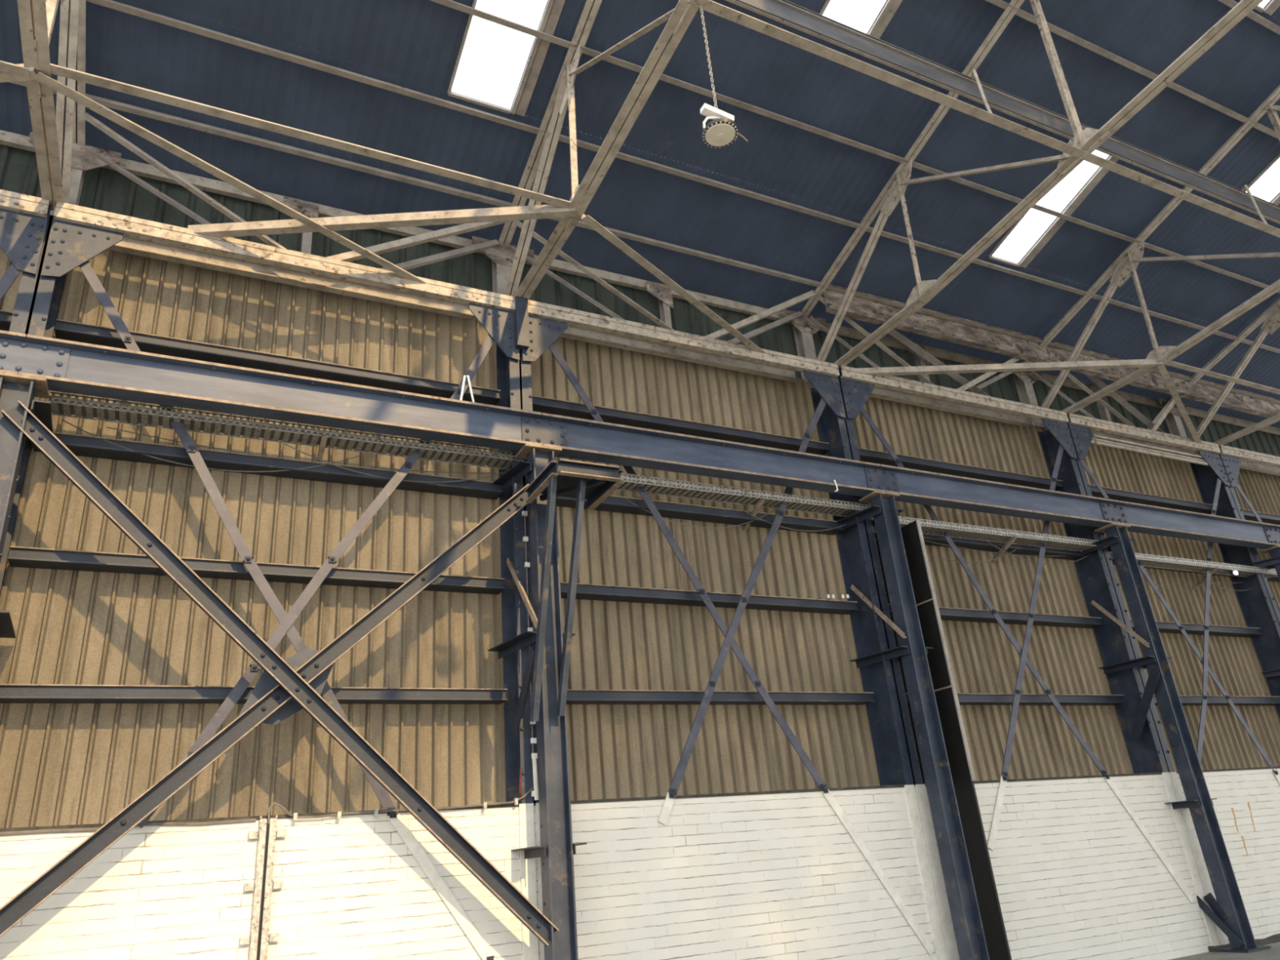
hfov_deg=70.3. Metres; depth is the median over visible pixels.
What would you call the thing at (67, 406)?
cable tray
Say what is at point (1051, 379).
wall plate
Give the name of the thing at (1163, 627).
rail
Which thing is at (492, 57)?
window
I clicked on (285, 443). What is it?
wire
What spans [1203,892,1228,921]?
diagonal strut
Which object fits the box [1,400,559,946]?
brace
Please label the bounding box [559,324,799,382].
rail
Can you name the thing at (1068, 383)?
wall plate
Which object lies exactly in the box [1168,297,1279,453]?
roof truss
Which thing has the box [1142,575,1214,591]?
wire
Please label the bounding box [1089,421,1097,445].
rod
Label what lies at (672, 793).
brace
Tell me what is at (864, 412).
brace
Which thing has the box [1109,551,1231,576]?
rail
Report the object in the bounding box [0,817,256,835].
cable
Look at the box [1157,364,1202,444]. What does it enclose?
brace
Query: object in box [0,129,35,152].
wall plate
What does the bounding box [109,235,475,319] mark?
rail
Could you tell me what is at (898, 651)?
bracket
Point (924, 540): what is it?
wire
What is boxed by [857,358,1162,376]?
brace
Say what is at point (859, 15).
window
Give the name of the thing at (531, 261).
strut
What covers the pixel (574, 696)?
rail
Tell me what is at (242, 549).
brace
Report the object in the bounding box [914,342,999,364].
wall plate
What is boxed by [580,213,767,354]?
brace
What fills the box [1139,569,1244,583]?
wire
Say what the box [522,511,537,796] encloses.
conduit
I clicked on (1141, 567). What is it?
brace
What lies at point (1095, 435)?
pipe
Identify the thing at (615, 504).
rail
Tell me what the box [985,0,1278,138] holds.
purlin
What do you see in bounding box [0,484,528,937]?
brace
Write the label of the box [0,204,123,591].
wall column
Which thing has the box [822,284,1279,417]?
girder
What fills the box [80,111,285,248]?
strut
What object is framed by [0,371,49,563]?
column
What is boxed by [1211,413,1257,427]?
wall plate
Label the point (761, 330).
strut
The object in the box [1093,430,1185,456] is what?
rail
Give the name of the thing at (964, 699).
rail
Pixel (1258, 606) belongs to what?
wall column
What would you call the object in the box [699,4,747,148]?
lamp
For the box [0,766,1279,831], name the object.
trim
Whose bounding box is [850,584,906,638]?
diagonal strut
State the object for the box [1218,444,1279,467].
beam
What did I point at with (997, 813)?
brace
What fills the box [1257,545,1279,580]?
column
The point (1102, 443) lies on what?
pipe
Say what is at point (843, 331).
wall plate
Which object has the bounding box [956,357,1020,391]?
strut
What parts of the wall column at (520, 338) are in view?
gusset plate, plate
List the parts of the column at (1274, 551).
cap plate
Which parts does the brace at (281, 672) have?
gusset plate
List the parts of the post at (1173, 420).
gusset plate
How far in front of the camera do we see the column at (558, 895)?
8.70 m
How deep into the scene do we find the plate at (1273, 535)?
16.22 m
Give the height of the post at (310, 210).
1.170 m
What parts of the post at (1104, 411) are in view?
gusset plate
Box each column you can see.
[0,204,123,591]
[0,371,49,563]
[469,293,567,959]
[515,443,577,959]
[803,368,959,959]
[858,490,989,959]
[1037,415,1227,946]
[1093,522,1271,952]
[1189,446,1279,719]
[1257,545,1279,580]
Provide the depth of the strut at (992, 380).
15.47 m
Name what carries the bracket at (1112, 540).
attached to the column at (1216, 858)
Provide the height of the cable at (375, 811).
0.210 m
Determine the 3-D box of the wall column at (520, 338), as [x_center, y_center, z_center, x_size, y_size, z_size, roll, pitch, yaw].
[-1.232,1.567,9.601,1.240,8.080,0.590,7,-26,-26]
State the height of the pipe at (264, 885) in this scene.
2.304 m
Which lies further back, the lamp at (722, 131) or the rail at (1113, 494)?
the rail at (1113, 494)
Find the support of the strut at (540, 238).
attached to the roof truss at (540, 158)
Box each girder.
[0,329,27,373]
[18,333,542,451]
[538,413,885,497]
[724,0,1279,224]
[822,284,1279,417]
[876,464,1119,527]
[1108,499,1279,549]
[1271,524,1279,528]
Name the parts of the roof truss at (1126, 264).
gusset plate, gusset plate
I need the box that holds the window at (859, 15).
[819,0,902,38]
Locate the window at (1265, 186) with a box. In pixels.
[1243,153,1279,204]
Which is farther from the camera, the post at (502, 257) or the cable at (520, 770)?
the post at (502, 257)
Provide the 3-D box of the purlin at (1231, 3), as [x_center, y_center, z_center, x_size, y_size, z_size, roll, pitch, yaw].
[11.221,-5.585,13.337,21.497,0.100,0.075,7,-26,-26]
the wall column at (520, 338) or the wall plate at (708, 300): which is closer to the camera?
the wall column at (520, 338)
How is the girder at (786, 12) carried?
attached to the tie at (709, 6)
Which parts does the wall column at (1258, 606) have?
gusset plate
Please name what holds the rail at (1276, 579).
attached to the wall
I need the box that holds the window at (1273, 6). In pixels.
[1240,0,1279,15]
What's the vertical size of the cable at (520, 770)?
0.413 m
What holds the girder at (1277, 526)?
on the column at (1274, 551)
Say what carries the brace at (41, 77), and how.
attached to the roof truss at (37, 18)
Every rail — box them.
[0,310,13,331]
[0,684,507,704]
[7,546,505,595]
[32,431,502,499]
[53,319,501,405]
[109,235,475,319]
[532,395,830,455]
[555,495,844,535]
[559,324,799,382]
[560,582,859,614]
[565,688,875,705]
[857,447,1064,490]
[869,386,1032,427]
[873,526,1084,559]
[888,603,1104,628]
[905,692,1126,705]
[1089,484,1218,514]
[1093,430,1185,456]
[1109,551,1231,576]
[1129,619,1262,637]
[1152,694,1279,705]
[1240,459,1279,475]
[1242,509,1279,524]
[1266,575,1279,582]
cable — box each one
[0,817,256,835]
[267,787,533,823]
[519,769,520,793]
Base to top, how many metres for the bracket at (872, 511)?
0.090 m
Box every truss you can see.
[0,144,1279,457]
[17,0,85,215]
[497,0,698,299]
[800,0,1263,367]
[1021,84,1279,425]
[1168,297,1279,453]
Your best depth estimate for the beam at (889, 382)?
14.03 m
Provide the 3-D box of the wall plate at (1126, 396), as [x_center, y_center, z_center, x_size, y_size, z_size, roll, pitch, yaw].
[9.716,-1.554,17.710,1.396,0.186,0.070,7,-26,-26]
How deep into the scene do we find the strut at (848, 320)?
13.98 m
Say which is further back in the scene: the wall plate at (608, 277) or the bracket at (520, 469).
the wall plate at (608, 277)
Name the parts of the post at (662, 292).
gusset plate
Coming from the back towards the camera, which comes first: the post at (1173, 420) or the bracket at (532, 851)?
the post at (1173, 420)
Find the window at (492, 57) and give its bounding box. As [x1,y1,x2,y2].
[447,0,565,116]
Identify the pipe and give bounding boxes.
[239,812,285,959]
[1090,440,1208,466]
[1092,437,1205,462]
[1093,434,1203,458]
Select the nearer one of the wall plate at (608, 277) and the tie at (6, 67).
the tie at (6, 67)
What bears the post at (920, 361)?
attached to the wall
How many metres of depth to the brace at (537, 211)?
9.49 m
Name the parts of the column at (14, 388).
cap plate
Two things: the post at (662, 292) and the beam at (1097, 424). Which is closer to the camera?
the post at (662, 292)
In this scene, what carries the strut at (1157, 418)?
attached to the post at (1173, 420)
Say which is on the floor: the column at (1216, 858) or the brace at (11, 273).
the column at (1216, 858)
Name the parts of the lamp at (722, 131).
chain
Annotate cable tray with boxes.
[48,391,524,470]
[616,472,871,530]
[897,515,1106,563]
[1134,552,1277,590]
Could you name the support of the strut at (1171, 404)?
attached to the roof truss at (1271, 315)
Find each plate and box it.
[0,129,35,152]
[0,337,71,377]
[116,158,181,185]
[171,169,269,205]
[258,190,364,217]
[373,226,432,236]
[430,235,472,248]
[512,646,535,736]
[520,416,568,446]
[548,258,592,279]
[583,266,666,291]
[684,288,768,315]
[764,311,783,320]
[836,325,866,340]
[864,466,899,492]
[878,336,907,350]
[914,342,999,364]
[1040,372,1057,383]
[1062,377,1083,390]
[1099,502,1128,523]
[1115,390,1164,408]
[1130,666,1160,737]
[1186,406,1208,417]
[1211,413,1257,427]
[1258,425,1279,435]
[1262,526,1279,544]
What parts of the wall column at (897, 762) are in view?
gusset plate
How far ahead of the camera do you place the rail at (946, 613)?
13.26 m
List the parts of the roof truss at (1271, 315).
gusset plate, gusset plate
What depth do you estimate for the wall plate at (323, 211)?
11.01 m
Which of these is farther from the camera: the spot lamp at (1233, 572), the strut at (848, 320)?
the spot lamp at (1233, 572)
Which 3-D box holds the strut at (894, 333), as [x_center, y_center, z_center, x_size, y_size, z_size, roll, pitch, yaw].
[4.926,-1.881,14.772,2.187,1.164,0.130,7,-26,-26]
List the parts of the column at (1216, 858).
cap plate, plate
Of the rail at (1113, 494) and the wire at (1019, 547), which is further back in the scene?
the rail at (1113, 494)
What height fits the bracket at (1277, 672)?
0.090 m
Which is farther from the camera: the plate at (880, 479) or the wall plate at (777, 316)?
the wall plate at (777, 316)
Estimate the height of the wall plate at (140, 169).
0.186 m
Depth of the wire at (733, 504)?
11.88 m
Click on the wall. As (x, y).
(774, 876)
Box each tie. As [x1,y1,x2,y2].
[0,60,30,78]
[37,63,570,208]
[691,0,1279,237]
[1164,360,1279,394]
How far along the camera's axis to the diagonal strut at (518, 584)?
9.34 m
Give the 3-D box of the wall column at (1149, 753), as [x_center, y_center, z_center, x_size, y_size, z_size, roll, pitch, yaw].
[7.355,2.673,13.864,1.240,8.020,0.519,7,-26,-26]
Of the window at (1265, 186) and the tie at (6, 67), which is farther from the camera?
the window at (1265, 186)
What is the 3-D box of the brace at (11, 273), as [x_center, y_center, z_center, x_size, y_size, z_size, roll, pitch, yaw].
[-6.090,-1.016,7.985,1.002,2.896,0.056,4,-25,-21]
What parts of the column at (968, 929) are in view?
cap plate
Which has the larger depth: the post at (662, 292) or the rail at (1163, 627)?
the rail at (1163, 627)
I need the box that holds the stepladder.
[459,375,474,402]
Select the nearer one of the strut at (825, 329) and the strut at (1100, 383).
the strut at (825, 329)
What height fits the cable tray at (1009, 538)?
0.353 m
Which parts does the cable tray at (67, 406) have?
support arm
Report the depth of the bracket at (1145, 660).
13.55 m
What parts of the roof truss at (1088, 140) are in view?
gusset plate, gusset plate, gusset plate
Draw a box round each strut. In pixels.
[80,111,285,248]
[84,146,235,238]
[326,221,506,262]
[379,239,498,271]
[506,557,537,628]
[510,246,624,319]
[515,220,673,329]
[705,289,815,338]
[728,311,802,343]
[808,316,879,367]
[818,294,933,384]
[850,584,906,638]
[888,328,989,395]
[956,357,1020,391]
[966,371,1013,392]
[1029,370,1096,418]
[1059,369,1135,426]
[1084,374,1164,432]
[1090,600,1150,647]
[1146,399,1172,430]
[1151,399,1175,431]
[1196,895,1243,948]
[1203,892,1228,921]
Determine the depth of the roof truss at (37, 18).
8.48 m
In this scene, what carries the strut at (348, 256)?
attached to the roof truss at (540, 158)
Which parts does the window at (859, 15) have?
pane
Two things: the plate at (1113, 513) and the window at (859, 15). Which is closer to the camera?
the window at (859, 15)
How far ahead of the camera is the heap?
12.31 m
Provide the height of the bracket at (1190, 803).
0.090 m
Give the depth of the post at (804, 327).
13.90 m
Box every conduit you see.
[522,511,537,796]
[532,758,538,799]
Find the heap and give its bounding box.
[1207,933,1279,952]
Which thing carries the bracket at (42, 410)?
attached to the column at (14, 388)
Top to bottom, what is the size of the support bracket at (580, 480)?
2.411 m
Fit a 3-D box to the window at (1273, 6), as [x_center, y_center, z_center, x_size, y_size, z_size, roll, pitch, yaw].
[8.037,-6.421,11.331,0.840,0.360,0.977,7,-26,-26]
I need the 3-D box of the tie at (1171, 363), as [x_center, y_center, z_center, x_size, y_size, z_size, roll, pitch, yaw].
[9.787,-1.613,14.730,4.150,0.100,0.100,7,-26,-26]
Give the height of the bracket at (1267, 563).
0.090 m
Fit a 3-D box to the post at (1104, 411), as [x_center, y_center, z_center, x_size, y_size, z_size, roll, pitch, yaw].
[8.580,-1.205,16.844,0.400,1.170,0.154,7,-26,-26]
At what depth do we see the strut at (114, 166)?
9.94 m
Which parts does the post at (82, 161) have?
gusset plate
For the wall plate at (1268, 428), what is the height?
0.185 m
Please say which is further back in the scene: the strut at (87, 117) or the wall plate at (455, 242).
the wall plate at (455, 242)
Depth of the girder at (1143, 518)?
15.22 m
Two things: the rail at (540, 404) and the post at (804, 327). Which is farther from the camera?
the post at (804, 327)
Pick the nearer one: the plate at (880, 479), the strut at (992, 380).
the plate at (880, 479)
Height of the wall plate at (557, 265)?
0.185 m
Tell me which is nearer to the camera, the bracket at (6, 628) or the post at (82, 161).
the bracket at (6, 628)
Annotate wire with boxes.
[61,418,361,472]
[106,426,495,473]
[284,443,506,482]
[616,492,773,528]
[733,504,846,531]
[924,540,1063,556]
[926,546,1020,563]
[987,542,1091,564]
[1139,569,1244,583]
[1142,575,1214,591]
[1192,572,1253,591]
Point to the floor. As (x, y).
(1273, 953)
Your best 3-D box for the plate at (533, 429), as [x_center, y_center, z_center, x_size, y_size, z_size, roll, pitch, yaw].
[-1.056,-0.523,10.110,0.540,0.345,0.041,7,-26,-26]
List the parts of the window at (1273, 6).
pane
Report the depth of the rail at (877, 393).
14.55 m
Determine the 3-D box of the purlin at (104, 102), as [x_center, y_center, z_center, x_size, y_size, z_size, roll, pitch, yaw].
[3.059,-2.921,13.855,35.000,0.100,0.075,7,-26,-26]
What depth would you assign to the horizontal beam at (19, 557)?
8.65 m
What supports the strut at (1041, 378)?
attached to the post at (1024, 382)
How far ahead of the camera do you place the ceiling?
11.68 m
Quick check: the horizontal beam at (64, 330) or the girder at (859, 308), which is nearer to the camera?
the horizontal beam at (64, 330)
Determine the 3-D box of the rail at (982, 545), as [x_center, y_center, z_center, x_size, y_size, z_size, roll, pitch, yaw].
[5.015,0.947,13.570,4.470,0.116,0.236,7,-26,-26]
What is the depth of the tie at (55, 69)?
8.31 m
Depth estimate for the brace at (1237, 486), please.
16.88 m
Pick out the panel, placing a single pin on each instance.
(957, 750)
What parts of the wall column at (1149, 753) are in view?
gusset plate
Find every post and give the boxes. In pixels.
[28,132,121,214]
[282,196,319,253]
[471,235,533,294]
[645,280,673,328]
[781,309,826,381]
[906,343,929,382]
[1013,370,1044,427]
[1088,384,1111,422]
[1157,397,1189,453]
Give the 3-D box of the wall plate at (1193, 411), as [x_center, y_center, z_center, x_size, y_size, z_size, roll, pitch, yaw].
[11.327,-1.354,18.506,0.748,0.185,0.070,7,-26,-26]
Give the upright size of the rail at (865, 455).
0.116 m
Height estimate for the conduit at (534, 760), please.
0.387 m
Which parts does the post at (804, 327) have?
gusset plate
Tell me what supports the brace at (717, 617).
attached to the wall column at (520, 338)
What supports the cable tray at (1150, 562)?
attached to the wall
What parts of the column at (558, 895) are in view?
cap plate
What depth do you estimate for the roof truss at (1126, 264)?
14.11 m
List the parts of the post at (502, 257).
gusset plate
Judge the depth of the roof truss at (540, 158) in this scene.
9.92 m
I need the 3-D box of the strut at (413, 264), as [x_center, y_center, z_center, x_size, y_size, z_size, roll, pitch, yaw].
[-2.749,-2.649,11.118,2.135,1.261,0.070,7,-26,-26]
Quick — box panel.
[875,520,1012,959]
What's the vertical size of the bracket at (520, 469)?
0.090 m
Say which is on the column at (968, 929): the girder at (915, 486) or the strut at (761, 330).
the girder at (915, 486)
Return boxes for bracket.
[0,610,16,638]
[31,400,53,433]
[488,631,575,658]
[492,460,531,491]
[511,843,586,858]
[524,458,623,722]
[835,505,904,528]
[849,645,933,667]
[1081,535,1135,555]
[1097,655,1172,674]
[1164,798,1217,808]
[1238,555,1279,569]
[1261,669,1279,678]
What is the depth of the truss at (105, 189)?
12.13 m
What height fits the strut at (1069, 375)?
1.447 m
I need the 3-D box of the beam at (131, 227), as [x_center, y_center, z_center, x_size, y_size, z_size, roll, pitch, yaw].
[-3.590,-2.363,9.908,4.740,0.180,0.121,7,-26,-26]
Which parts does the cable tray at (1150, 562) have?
rail, support arm, rail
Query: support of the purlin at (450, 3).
on the roof truss at (37, 18)
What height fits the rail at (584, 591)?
0.116 m
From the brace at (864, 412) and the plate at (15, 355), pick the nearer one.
the plate at (15, 355)
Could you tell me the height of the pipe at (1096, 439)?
0.046 m
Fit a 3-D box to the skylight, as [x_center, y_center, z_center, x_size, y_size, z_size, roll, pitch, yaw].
[6.172,-4.078,13.595,0.807,0.673,1.987,7,-26,-26]
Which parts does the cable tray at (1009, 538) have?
rail, rail, support arm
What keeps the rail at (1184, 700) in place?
attached to the wall
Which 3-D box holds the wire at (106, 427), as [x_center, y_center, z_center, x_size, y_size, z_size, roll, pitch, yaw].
[-3.357,-0.235,9.466,3.852,0.131,0.011,7,-26,-26]
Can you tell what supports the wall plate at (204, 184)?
attached to the ceiling
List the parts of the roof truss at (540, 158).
gusset plate, gusset plate, gusset plate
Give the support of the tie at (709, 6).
attached to the roof truss at (1088, 140)
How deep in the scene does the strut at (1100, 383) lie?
16.77 m
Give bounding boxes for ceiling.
[0,0,1279,427]
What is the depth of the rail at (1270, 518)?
17.45 m
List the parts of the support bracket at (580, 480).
leg, leg, deck plate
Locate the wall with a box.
[0,248,1279,959]
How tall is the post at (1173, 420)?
1.210 m
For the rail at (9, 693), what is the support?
attached to the wall
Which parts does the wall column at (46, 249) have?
gusset plate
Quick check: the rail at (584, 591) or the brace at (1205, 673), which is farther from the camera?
the brace at (1205, 673)
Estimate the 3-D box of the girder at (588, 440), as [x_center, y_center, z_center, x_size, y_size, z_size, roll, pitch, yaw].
[1.043,-0.250,11.176,4.852,0.410,0.220,7,-26,-26]
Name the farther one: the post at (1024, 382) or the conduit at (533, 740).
the post at (1024, 382)
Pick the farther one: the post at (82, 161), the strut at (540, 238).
the strut at (540, 238)
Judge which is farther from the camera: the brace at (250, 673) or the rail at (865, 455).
the rail at (865, 455)
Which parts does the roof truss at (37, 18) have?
gusset plate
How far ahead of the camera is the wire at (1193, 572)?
15.82 m
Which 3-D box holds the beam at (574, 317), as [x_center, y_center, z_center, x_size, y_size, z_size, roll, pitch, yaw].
[0.706,-1.831,12.029,4.780,0.180,0.121,7,-26,-26]
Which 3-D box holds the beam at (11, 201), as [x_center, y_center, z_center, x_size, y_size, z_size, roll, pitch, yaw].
[-7.867,-2.893,7.796,4.740,0.180,0.121,7,-26,-26]
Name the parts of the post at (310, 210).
gusset plate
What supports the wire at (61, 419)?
hanging from the cable tray at (67, 406)
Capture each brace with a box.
[0,63,36,82]
[0,263,21,301]
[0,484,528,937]
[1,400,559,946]
[33,71,428,284]
[79,261,496,959]
[137,334,493,828]
[187,204,576,237]
[548,342,935,955]
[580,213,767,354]
[657,397,826,825]
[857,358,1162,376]
[860,406,1194,902]
[986,444,1063,850]
[1075,451,1279,784]
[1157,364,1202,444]
[1196,478,1221,764]
[1235,483,1262,522]
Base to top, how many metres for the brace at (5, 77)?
0.090 m
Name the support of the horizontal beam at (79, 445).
attached to the wall
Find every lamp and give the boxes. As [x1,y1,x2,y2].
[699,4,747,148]
[1228,569,1238,575]
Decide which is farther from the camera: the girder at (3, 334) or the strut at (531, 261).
the strut at (531, 261)
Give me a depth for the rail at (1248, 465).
18.27 m
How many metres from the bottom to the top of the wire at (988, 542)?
0.271 m
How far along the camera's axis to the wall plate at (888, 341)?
14.94 m
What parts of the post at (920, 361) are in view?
gusset plate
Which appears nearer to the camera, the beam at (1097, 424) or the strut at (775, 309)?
the strut at (775, 309)
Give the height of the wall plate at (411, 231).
0.186 m
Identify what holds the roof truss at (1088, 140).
on the beam at (889, 382)
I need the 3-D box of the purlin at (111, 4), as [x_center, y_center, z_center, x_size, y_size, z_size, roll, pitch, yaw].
[3.489,-3.604,13.156,35.000,0.100,0.075,7,-26,-26]
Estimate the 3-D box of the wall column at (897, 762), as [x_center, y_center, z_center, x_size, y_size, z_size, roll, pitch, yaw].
[3.068,2.142,11.747,1.240,8.020,0.519,7,-26,-26]
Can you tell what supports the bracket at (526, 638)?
attached to the wall column at (520, 338)
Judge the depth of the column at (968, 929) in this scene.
10.88 m
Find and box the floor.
[1168,942,1279,959]
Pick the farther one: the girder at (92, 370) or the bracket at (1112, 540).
the bracket at (1112, 540)
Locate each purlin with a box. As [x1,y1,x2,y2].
[8,80,1279,404]
[85,0,1279,353]
[430,0,1279,293]
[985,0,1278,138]
[1217,0,1279,35]
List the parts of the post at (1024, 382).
gusset plate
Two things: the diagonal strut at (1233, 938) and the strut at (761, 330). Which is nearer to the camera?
the diagonal strut at (1233, 938)
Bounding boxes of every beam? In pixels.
[0,189,49,217]
[53,201,515,311]
[528,299,839,377]
[838,365,1069,422]
[1066,413,1221,453]
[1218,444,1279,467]
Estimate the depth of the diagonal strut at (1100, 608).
13.72 m

